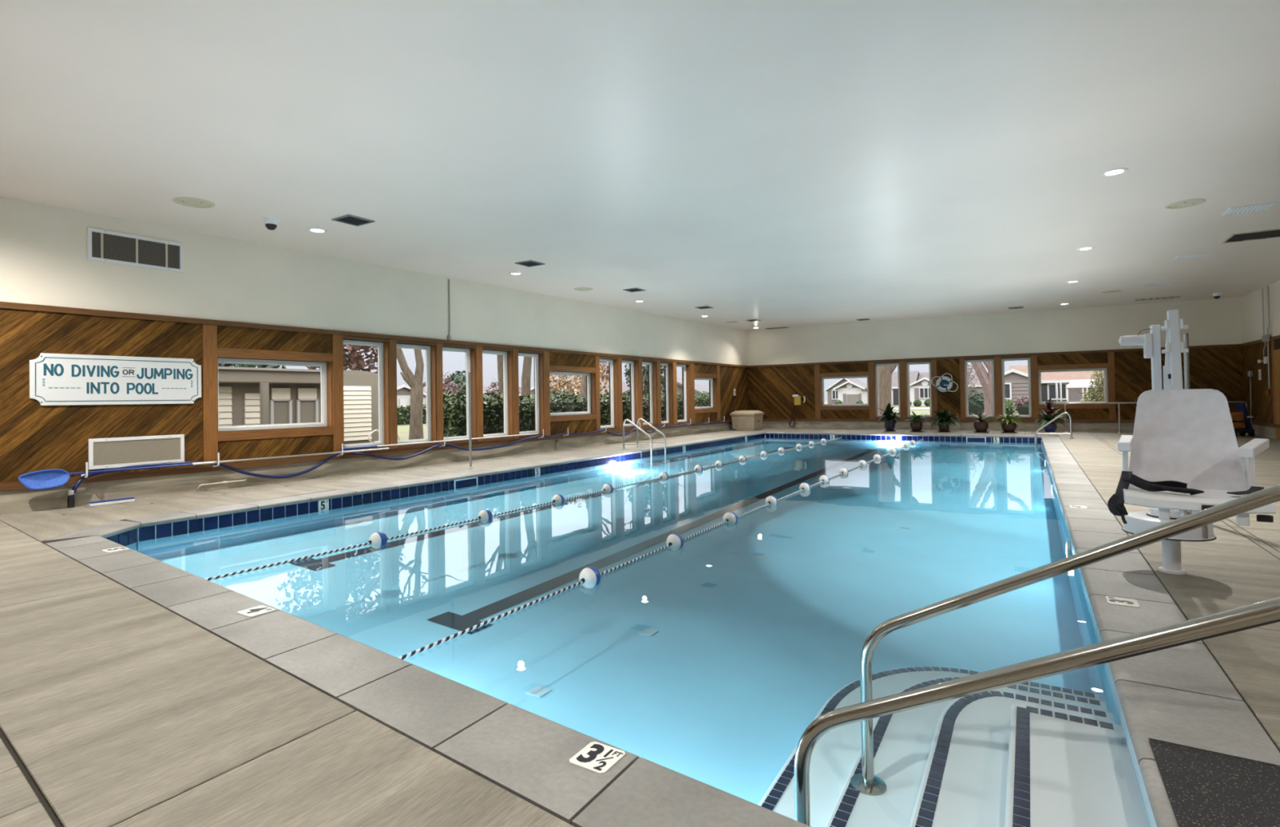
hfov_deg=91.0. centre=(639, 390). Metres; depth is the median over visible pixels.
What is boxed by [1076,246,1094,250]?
recessed light
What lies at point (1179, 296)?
ceiling vent
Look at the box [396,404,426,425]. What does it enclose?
hedge
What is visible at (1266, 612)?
stair handrail
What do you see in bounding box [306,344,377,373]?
maple tree
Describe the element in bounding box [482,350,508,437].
window
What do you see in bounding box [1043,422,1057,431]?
pot
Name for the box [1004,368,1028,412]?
house
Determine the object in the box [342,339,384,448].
window
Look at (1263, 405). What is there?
wall
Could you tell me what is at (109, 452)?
air vent
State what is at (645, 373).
conifer
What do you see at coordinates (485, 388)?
house
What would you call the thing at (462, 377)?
conifer
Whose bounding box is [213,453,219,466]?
hook
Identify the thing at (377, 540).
lane rope
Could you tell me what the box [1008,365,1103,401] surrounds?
house
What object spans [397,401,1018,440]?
ground
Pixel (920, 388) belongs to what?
gabled house
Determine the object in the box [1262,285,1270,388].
conduit
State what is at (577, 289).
grille
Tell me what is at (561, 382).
tree
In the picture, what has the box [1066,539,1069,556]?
pool light
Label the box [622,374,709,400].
house
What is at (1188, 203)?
grille
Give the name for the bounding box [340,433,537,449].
pole
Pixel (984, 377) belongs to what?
forked tree
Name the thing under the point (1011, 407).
shrub
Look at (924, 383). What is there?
round vent
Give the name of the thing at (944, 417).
fern
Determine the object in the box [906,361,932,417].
window
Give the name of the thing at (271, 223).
dome camera
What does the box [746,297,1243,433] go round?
wall
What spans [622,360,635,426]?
window
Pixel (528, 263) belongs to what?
ceiling vent
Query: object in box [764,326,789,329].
ceiling vent
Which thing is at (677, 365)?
window
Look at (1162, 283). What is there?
ceiling vent
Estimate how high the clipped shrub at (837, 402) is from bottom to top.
0.951 m
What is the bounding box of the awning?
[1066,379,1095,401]
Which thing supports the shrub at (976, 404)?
on the ground
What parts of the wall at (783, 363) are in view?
post, post, post, post, trim, post, trim, post, post, post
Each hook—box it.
[80,462,88,477]
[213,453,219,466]
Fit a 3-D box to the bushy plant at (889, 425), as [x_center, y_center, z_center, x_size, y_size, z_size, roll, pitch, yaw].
[8.617,0.903,21.692,0.775,0.989,0.906,-1,-1,32]
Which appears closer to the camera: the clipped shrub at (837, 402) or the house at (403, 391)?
the house at (403, 391)
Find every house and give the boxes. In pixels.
[396,384,426,407]
[422,386,466,404]
[482,386,499,404]
[518,386,533,397]
[551,380,630,401]
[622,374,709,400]
[824,377,866,404]
[832,380,867,404]
[891,370,919,404]
[909,377,929,405]
[917,370,983,396]
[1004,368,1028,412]
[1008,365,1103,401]
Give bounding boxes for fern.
[926,400,960,431]
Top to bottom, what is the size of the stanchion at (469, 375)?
1.800 m
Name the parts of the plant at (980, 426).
pot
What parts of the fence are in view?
post, post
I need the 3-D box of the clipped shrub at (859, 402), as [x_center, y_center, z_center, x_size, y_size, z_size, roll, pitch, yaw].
[25.948,1.540,74.468,0.957,0.880,0.963,-1,-1,4]
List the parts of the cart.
panel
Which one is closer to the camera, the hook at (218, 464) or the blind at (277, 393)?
the hook at (218, 464)
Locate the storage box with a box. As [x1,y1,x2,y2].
[729,410,764,430]
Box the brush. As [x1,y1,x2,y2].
[88,497,134,506]
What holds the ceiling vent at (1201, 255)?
in the ceiling
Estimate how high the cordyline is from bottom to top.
1.103 m
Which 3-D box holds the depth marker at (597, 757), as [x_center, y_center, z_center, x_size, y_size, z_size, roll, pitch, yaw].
[-0.148,1.279,2.196,0.150,0.005,0.150,-1,-1,32]
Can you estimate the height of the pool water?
0.870 m
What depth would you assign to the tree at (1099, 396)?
34.81 m
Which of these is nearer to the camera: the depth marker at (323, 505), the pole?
the depth marker at (323, 505)
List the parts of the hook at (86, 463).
rod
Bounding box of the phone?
[788,394,805,426]
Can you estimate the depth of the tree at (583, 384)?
24.21 m
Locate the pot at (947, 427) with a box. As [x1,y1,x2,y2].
[937,423,949,431]
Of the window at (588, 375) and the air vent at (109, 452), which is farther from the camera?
the window at (588, 375)
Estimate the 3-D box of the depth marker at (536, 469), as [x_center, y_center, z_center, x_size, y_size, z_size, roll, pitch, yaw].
[-1.985,1.574,12.203,0.005,0.150,0.150,-1,-1,32]
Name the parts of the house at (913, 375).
door, door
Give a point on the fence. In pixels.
(1060, 384)
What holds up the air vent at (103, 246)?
in the wall at (232, 298)
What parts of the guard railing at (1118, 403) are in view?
post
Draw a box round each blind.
[271,387,290,399]
[297,387,316,399]
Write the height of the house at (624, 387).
3.110 m
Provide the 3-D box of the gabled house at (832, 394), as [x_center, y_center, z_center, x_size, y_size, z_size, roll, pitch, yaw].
[29.004,0.094,86.880,5.200,3.880,6.650,-1,-1,32]
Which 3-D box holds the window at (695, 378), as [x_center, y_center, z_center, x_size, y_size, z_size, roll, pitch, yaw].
[2.214,0.096,22.688,0.070,1.120,1.717,-1,-1,33]
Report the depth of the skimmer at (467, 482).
10.67 m
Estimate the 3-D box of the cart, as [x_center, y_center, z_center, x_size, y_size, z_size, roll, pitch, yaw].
[15.874,0.764,16.705,0.500,0.893,0.440,-1,-1,14]
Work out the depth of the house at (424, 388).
58.85 m
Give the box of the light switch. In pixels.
[1257,368,1261,380]
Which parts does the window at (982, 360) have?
frame, frame, frame, frame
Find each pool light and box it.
[1051,484,1053,497]
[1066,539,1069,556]
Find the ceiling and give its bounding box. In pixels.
[0,0,1279,330]
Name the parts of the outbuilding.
roof post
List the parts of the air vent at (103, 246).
frame, frame, frame, frame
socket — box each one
[1235,513,1249,525]
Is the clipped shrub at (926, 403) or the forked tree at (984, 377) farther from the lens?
the clipped shrub at (926, 403)
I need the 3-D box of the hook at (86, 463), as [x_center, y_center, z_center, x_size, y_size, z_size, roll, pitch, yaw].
[-7.096,1.024,8.046,0.151,0.220,0.040,-1,-1,33]
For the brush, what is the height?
0.056 m
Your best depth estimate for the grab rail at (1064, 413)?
17.15 m
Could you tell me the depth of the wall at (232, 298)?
9.99 m
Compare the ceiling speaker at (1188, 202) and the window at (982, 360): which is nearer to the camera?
the ceiling speaker at (1188, 202)
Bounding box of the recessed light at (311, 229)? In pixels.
[306,227,327,232]
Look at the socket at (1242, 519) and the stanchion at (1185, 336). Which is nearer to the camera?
the socket at (1242, 519)
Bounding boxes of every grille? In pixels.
[177,198,210,206]
[576,288,590,290]
[1168,200,1201,207]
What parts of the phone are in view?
cord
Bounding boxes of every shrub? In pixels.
[834,400,842,404]
[855,400,863,404]
[913,399,921,406]
[923,399,929,406]
[968,389,984,414]
[1004,398,1016,414]
[1014,395,1042,414]
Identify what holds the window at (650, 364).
in the wall at (232, 298)
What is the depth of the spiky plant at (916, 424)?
21.09 m
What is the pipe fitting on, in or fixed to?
on the floor
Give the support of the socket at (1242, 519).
attached to the lift
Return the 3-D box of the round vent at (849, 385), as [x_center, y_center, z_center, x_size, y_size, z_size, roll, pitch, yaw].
[25.945,-0.595,77.942,0.720,0.720,0.060,-1,-1,32]
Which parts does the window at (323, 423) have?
frame, frame, frame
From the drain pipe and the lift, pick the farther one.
the drain pipe
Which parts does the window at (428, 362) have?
frame, frame, frame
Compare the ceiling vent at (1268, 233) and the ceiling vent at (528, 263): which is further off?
the ceiling vent at (528, 263)
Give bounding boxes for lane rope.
[204,437,840,580]
[397,438,923,659]
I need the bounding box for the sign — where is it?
[29,352,201,405]
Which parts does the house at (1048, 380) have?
door, pane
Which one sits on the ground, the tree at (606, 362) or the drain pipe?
the tree at (606, 362)
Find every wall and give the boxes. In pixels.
[0,196,748,515]
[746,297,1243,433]
[1240,280,1279,439]
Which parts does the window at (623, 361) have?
frame, frame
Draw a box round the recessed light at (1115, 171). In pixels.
[1100,167,1128,176]
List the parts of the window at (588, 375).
frame, frame, frame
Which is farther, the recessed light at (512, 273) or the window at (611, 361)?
the window at (611, 361)
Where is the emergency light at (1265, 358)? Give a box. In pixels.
[1257,356,1267,364]
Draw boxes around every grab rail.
[621,418,652,455]
[635,417,666,453]
[1035,412,1073,443]
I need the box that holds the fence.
[1055,382,1090,401]
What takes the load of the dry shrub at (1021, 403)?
on the ground
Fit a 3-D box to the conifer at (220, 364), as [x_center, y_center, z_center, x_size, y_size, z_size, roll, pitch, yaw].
[-14.284,-0.065,22.379,3.011,3.935,3.310,-1,-1,-5]
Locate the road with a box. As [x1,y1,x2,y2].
[893,407,929,409]
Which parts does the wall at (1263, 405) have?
trim, trim, post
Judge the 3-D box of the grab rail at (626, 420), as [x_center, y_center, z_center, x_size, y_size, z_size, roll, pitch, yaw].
[-0.084,1.327,15.731,0.894,1.230,0.118,-1,-1,32]
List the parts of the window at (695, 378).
frame, frame, frame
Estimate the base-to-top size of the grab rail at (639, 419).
1.230 m
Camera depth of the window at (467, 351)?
13.64 m
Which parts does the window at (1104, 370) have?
frame, frame, frame, frame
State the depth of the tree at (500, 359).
19.85 m
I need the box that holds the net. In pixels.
[17,447,389,489]
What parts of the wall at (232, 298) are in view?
post, post, trim, trim, post, post, post, post, post, post, post, post, post, post, post, post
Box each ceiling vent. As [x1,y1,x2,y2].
[331,213,374,226]
[515,260,545,266]
[622,287,645,292]
[694,306,713,309]
[746,319,760,321]
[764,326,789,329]
[856,318,871,320]
[1008,306,1023,309]
[1134,295,1182,301]
[1143,281,1173,287]
[1173,252,1211,260]
[1221,228,1279,243]
[1222,201,1278,215]
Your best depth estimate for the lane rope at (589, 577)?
5.68 m
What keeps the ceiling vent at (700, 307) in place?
in the ceiling
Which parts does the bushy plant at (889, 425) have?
pot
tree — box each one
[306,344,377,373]
[396,347,426,439]
[423,372,466,401]
[482,373,521,403]
[497,354,502,398]
[520,356,532,401]
[549,361,608,402]
[579,375,586,399]
[599,361,608,381]
[877,364,897,414]
[967,363,982,398]
[970,360,1004,414]
[1063,370,1104,401]
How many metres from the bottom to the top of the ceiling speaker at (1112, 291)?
0.022 m
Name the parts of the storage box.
lid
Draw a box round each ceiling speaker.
[172,196,215,208]
[574,287,592,290]
[1101,289,1122,293]
[1164,198,1205,208]
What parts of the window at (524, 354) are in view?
frame, frame, frame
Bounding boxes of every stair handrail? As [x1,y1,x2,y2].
[794,596,1279,826]
[850,484,1279,795]
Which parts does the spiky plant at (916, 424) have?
pot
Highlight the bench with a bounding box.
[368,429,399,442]
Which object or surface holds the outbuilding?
on the ground
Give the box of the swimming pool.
[42,431,1279,826]
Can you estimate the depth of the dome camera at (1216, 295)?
17.06 m
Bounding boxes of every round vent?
[846,382,852,388]
[921,380,928,386]
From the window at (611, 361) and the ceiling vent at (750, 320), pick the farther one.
the ceiling vent at (750, 320)
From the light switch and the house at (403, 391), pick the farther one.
the house at (403, 391)
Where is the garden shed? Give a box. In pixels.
[343,369,378,444]
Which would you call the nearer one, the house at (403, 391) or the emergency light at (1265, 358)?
the emergency light at (1265, 358)
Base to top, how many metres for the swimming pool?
1.050 m
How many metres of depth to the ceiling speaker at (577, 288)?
14.84 m
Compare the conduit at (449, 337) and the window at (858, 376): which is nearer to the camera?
the conduit at (449, 337)
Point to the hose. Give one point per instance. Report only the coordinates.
(70, 500)
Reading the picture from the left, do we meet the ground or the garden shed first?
the garden shed
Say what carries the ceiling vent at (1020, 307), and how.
in the ceiling
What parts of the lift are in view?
armrest, actuator motor, plate, link arm, link arm, post, knob, backrest, seat, black plate, armrest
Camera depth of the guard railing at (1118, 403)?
18.70 m
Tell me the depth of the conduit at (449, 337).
13.06 m
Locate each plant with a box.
[875,402,899,431]
[900,410,931,431]
[968,411,994,432]
[991,412,1024,432]
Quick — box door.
[1273,349,1279,439]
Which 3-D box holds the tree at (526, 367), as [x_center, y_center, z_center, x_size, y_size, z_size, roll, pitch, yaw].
[-3.876,-2.443,19.347,4.718,8.272,5.648,-1,-1,34]
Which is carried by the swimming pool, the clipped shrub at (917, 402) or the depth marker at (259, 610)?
the depth marker at (259, 610)
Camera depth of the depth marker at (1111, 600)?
3.72 m
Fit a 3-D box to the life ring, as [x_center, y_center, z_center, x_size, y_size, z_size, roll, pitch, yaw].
[10.567,-0.277,21.822,0.845,0.652,0.132,-1,-1,32]
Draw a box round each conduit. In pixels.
[447,279,451,340]
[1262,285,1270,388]
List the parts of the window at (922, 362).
frame, frame, frame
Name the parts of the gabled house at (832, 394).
pane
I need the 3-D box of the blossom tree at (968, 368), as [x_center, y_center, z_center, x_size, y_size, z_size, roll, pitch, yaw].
[19.379,-0.389,37.216,2.778,3.876,2.440,-1,-1,32]
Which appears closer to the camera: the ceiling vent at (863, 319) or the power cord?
the power cord
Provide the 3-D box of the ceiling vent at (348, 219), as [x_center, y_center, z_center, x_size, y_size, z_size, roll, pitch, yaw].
[-4.013,-2.382,8.808,0.400,0.016,0.400,-1,-1,32]
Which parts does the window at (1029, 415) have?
frame, frame, frame, frame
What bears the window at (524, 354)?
in the wall at (232, 298)
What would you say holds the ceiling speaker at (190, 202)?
attached to the ceiling
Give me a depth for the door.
15.38 m
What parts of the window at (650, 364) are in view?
frame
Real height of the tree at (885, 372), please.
8.340 m
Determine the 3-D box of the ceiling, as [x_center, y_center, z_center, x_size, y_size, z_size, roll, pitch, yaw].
[3.068,-2.597,10.217,16.130,0.389,28.000,-1,-1,32]
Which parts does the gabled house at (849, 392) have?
door, door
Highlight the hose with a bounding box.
[66,419,735,507]
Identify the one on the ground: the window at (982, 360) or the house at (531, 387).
the house at (531, 387)
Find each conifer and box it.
[218,363,285,368]
[445,370,466,404]
[623,363,664,400]
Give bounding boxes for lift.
[1107,309,1275,574]
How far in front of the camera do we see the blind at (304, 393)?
14.30 m
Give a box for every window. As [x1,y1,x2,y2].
[217,357,327,431]
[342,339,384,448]
[396,343,431,444]
[442,346,470,439]
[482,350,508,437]
[518,352,539,434]
[549,371,591,416]
[599,358,613,428]
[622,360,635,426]
[642,361,653,425]
[660,363,669,423]
[676,364,686,422]
[694,377,713,408]
[821,375,868,405]
[875,363,900,417]
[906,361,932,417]
[964,359,995,417]
[1001,357,1031,417]
[1038,368,1107,404]
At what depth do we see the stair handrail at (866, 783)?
2.44 m
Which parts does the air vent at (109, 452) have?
frame, frame, frame, frame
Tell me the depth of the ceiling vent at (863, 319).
22.24 m
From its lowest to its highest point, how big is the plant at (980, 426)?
0.707 m
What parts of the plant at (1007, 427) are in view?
pot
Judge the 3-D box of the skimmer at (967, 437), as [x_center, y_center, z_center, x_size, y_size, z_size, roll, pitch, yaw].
[10.063,1.467,18.838,0.520,0.170,0.016,-1,-1,32]
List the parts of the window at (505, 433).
frame, frame, frame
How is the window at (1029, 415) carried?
in the wall at (783, 363)
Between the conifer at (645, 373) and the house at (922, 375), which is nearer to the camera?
the conifer at (645, 373)
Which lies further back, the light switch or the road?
the road
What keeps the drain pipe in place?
attached to the wall at (232, 298)
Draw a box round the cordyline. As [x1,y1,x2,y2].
[1035,395,1070,431]
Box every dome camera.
[262,217,279,230]
[1211,292,1222,298]
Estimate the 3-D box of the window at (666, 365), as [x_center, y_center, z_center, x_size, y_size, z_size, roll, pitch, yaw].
[0.715,0.091,20.418,0.070,1.960,0.756,-1,-1,33]
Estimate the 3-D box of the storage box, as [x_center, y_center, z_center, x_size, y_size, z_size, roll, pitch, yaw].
[4.115,1.135,24.127,1.000,0.739,0.960,-1,-1,33]
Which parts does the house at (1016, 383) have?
pane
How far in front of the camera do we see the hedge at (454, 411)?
17.27 m
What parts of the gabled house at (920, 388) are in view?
door, pane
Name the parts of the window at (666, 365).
frame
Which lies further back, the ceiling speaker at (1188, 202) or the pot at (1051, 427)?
the pot at (1051, 427)
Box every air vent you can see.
[87,226,183,272]
[88,434,184,470]
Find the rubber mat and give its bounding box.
[1148,737,1279,826]
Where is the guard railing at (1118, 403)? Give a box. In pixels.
[1063,400,1248,435]
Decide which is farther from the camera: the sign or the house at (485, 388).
the house at (485, 388)
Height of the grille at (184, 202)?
0.009 m
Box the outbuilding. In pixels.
[218,366,320,426]
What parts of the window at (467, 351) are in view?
frame, frame, frame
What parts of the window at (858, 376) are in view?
frame, frame, frame, frame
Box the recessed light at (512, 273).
[509,271,522,275]
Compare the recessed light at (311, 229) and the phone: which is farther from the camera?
the phone
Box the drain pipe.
[555,439,559,450]
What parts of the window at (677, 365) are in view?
frame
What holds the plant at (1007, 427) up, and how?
on the floor
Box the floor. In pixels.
[0,427,1279,826]
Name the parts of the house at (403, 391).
door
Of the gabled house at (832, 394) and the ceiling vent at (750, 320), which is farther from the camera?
the gabled house at (832, 394)
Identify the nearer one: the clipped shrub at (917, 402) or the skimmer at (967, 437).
the skimmer at (967, 437)
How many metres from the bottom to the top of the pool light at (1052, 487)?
0.220 m
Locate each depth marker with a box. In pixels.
[101,546,128,552]
[236,604,275,617]
[318,499,328,511]
[534,467,540,473]
[568,741,625,773]
[1069,505,1087,508]
[1105,595,1139,607]
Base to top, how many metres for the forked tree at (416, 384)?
8.212 m
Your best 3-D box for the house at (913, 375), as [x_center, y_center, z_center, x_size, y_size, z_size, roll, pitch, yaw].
[35.671,-0.351,87.229,5.600,4.560,8.460,-1,-1,32]
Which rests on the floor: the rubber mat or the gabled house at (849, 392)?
the rubber mat
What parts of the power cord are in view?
cord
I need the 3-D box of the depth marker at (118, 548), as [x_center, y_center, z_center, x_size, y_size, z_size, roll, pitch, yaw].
[-4.607,1.396,5.527,0.170,0.005,0.150,-1,-1,32]
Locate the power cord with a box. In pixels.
[1246,370,1253,423]
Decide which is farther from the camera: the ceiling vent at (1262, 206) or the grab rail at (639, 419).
the grab rail at (639, 419)
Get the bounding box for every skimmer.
[453,476,477,489]
[966,436,986,440]
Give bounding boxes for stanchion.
[468,372,472,469]
[1182,333,1191,514]
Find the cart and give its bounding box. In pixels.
[1228,402,1254,436]
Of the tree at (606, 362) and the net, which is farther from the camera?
the tree at (606, 362)
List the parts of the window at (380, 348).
frame, frame, frame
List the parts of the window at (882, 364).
frame, frame, frame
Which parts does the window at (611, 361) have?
frame, frame, frame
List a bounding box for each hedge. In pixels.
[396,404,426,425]
[443,390,709,437]
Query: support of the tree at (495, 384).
on the ground
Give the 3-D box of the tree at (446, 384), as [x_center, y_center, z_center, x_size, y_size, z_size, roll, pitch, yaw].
[-14.696,0.252,48.977,3.548,4.024,4.296,-1,-1,-9]
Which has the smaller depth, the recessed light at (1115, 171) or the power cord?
the recessed light at (1115, 171)
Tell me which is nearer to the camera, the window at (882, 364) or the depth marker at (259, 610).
the depth marker at (259, 610)
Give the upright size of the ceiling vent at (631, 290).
0.016 m
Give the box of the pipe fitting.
[197,478,246,488]
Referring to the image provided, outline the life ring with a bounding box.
[931,373,958,391]
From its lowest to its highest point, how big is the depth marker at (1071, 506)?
0.005 m
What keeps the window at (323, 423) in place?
in the wall at (232, 298)
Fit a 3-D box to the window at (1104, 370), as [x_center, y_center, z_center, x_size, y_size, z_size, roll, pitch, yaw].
[13.810,-0.128,20.110,1.814,1.120,0.070,-1,-1,32]
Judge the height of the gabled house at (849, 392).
3.200 m
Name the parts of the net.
net frame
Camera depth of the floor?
2.67 m

